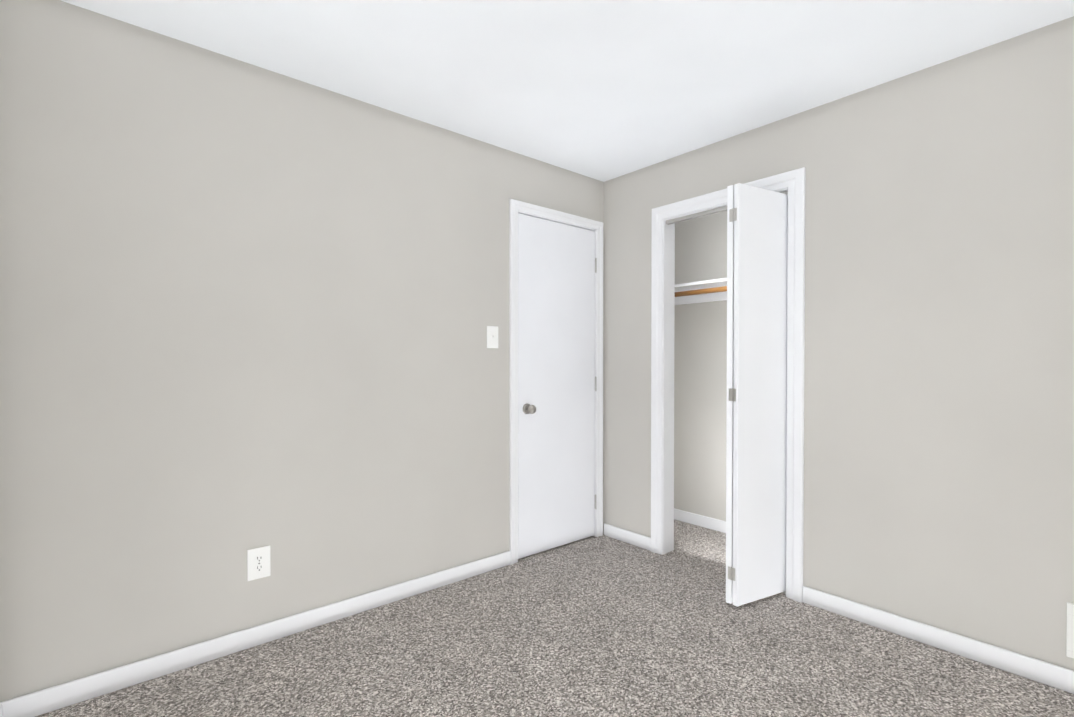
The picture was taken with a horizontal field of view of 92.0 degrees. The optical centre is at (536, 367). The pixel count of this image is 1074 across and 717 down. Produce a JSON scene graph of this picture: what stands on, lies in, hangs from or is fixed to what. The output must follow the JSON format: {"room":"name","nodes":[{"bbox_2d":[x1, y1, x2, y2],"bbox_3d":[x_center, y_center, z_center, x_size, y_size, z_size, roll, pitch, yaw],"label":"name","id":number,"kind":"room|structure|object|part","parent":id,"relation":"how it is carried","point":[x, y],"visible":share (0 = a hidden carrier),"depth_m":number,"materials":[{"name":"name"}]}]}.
{"room":"empty bedroom","nodes":[
{"label":"empty bedroom","id":0,"kind":"room"},
{"bbox_2d":[0,0,603,701],"bbox_3d":[-0.683,-0.051,2.659,3.128,2.420,0.110,-1,1,-41],"label":"wall","id":1,"kind":"structure","parent":0,"point":[244,306],"depth_m":2.09,"materials":[{"name":"beige paint"}]},
{"bbox_2d":[0,551,510,716],"bbox_3d":[-0.952,1.121,2.361,2.095,0.082,0.013,-1,1,-41],"label":"baseboard","id":2,"kind":"structure","parent":1,"relation":"attached to","point":[46,700],"depth_m":2.09,"materials":[{"name":"white wood"}]},
{"bbox_2d":[247,545,270,580],"bbox_3d":[-1.167,0.821,2.177,0.088,0.130,0.008,-1,1,-41],"label":"wall outlet","id":3,"kind":"object","parent":1,"relation":"attached to","point":[258,563],"visible":1,"depth_m":2.17,"materials":[{"name":"white plastic"}]},
{"bbox_2d":[487,326,497,347],"bbox_3d":[-0.247,-0.174,2.944,0.080,0.125,0.023,-1,1,-41],"label":"light switch","id":4,"kind":"object","parent":1,"relation":"attached to","point":[492,336],"visible":1,"depth_m":2.95,"materials":[{"name":"white plastic"}]},
{"bbox_2d":[509,199,602,564],"bbox_3d":[0.110,0.082,3.330,0.796,2.138,0.127,-1,1,-41],"label":"door frame","id":5,"kind":"structure","parent":1,"relation":"attached to","point":[515,206],"depth_m":3.09,"materials":[{"name":"white wood"}]},
{"bbox_2d":[518,213,596,558],"bbox_3d":[0.136,0.111,3.306,0.670,2.058,0.050,-1,1,-41],"label":"door","id":6,"kind":"structure","parent":1,"relation":"in","point":[556,379],"depth_m":3.28,"materials":[{"name":"white wood"}]},
{"bbox_2d":[523,404,535,413],"bbox_3d":[-0.039,0.248,3.097,0.064,0.064,0.072,-1,1,-41],"label":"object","id":7,"kind":"structure","parent":6,"relation":"attached to","point":[529,408],"depth_m":3.08,"materials":[{"name":"grey metal"}]},
{"bbox_3d":[0.388,0.109,3.517,0.013,1.700,0.042,-1,1,-41],"label":"door hinges","id":8,"kind":"part","parent":6,"relation":"part of","materials":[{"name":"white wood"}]},
{"bbox_2d":[36,519,1073,716],"bbox_3d":[0.676,1.200,1.592,3.788,0.060,3.520,-1,1,-41],"label":"floor","id":9,"kind":"structure","parent":0,"point":[600,626],"depth_m":2.05,"materials":[{"name":"carpet"}]},
{"bbox_2d":[60,0,1073,181],"bbox_3d":[0.676,-1.290,1.565,3.788,0.080,3.520,-1,1,-41],"label":"ceiling","id":10,"kind":"structure","parent":0,"point":[603,90],"depth_m":2.07,"materials":[{"name":"white paint"}]},
{"bbox_2d":[674,211,726,520],"bbox_3d":[1.524,-0.060,3.423,0.100,2.420,1.600,-1,1,-41],"label":"wall","id":11,"kind":"structure","parent":0,"point":[700,362],"depth_m":3.75,"materials":[{"name":"beige paint"}]},
{"bbox_2d":[674,508,725,532],"bbox_3d":[1.468,1.109,3.414,0.013,0.082,1.440,-1,1,-41],"label":"baseboard","id":12,"kind":"structure","parent":11,"relation":"attached to","point":[701,521],"depth_m":3.74,"materials":[{"name":"white wood"}]},
{"bbox_2d":[675,278,726,304],"bbox_3d":[1.359,-0.515,3.303,0.299,0.104,1.438,-1,1,-41],"label":"closet shelf","id":13,"kind":"object","parent":11,"relation":"attached to","point":[713,290],"depth_m":3.56,"materials":[{"name":"white wood"}]},
{"bbox_3d":[1.272,-0.503,3.229,0.033,0.033,1.400,-1,1,-41],"label":"hanging rod","id":14,"kind":"part","parent":13,"relation":"part of","materials":[{"name":"brown wood"}]},
{"bbox_2d":[603,16,1073,670],"bbox_3d":[1.608,-0.048,2.303,0.110,2.420,3.410,-1,1,-41],"label":"wall","id":15,"kind":"structure","parent":0,"point":[939,346],"depth_m":2.18,"materials":[{"name":"beige paint"}]},
{"bbox_2d":[604,523,650,550],"bbox_3d":[0.590,1.109,3.411,0.013,0.082,0.396,-1,1,-41],"label":"baseboard","id":16,"kind":"structure","parent":15,"relation":"attached to","point":[630,537],"depth_m":3.40,"materials":[{"name":"white wood"}]},
{"bbox_2d":[662,188,787,553],"bbox_3d":[1.063,0.118,2.942,0.112,2.075,0.781,-1,1,-41],"label":"door frame","id":17,"kind":"structure","parent":15,"relation":"attached to","point":[668,363],"depth_m":3.22,"materials":[{"name":"white wood"}]},
{"bbox_2d":[666,191,787,224],"bbox_3d":[1.044,-0.891,2.914,0.028,0.020,0.741,-1,1,-41],"label":"trim","id":18,"kind":"structure","parent":15,"relation":"attached to","point":[700,214],"depth_m":3.02,"materials":[{"name":"white paint"}]},
{"bbox_2d":[651,167,805,602],"bbox_3d":[1.014,0.085,2.899,0.018,2.142,0.915,-1,1,-41],"label":"trim","id":19,"kind":"structure","parent":15,"relation":"attached to","point":[793,181],"depth_m":2.60,"materials":[{"name":"white wood"}]},
{"bbox_2d":[726,183,787,606],"bbox_3d":[1.079,0.133,2.607,0.389,2.053,0.216,-1,1,-41],"label":"bifold closet door","id":20,"kind":"structure","parent":15,"relation":"in","point":[756,397],"depth_m":2.52,"materials":[{"name":"white wood"}]},
{"bbox_3d":[1.040,0.131,2.647,0.372,2.015,0.104,-1,1,-41],"label":"panel","id":21,"kind":"part","parent":20,"relation":"part of","materials":[{"name":"white wood"}]},
{"bbox_2d":[803,586,1073,693],"bbox_3d":[1.956,1.127,1.814,0.013,0.082,1.974,-1,1,-41],"label":"baseboard","id":22,"kind":"structure","parent":15,"relation":"attached to","point":[1051,675],"depth_m":2.12,"materials":[{"name":"white wood"}]},
{"bbox_2d":[1066,602,1073,657],"bbox_3d":[2.008,0.943,1.753,0.011,0.194,0.305,-1,1,-41],"label":"air vent","id":23,"kind":"object","parent":15,"relation":"in","point":[1070,634],"visible":1,"depth_m":1.86,"materials":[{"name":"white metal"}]},
{"bbox_3d":[-0.685,-0.027,0.341,0.110,2.420,3.410,-1,1,-41],"label":"wall","id":24,"kind":"structure","parent":0,"visible":0},
{"bbox_2d":[0,704,2,716],"bbox_3d":[-0.670,1.141,0.431,0.013,0.082,3.287,-1,1,-41],"label":"baseboard","id":25,"kind":"structure","parent":24,"relation":"attached to","point":[1,710],"depth_m":1.66,"materials":[{"name":"white wood"}]}
]}

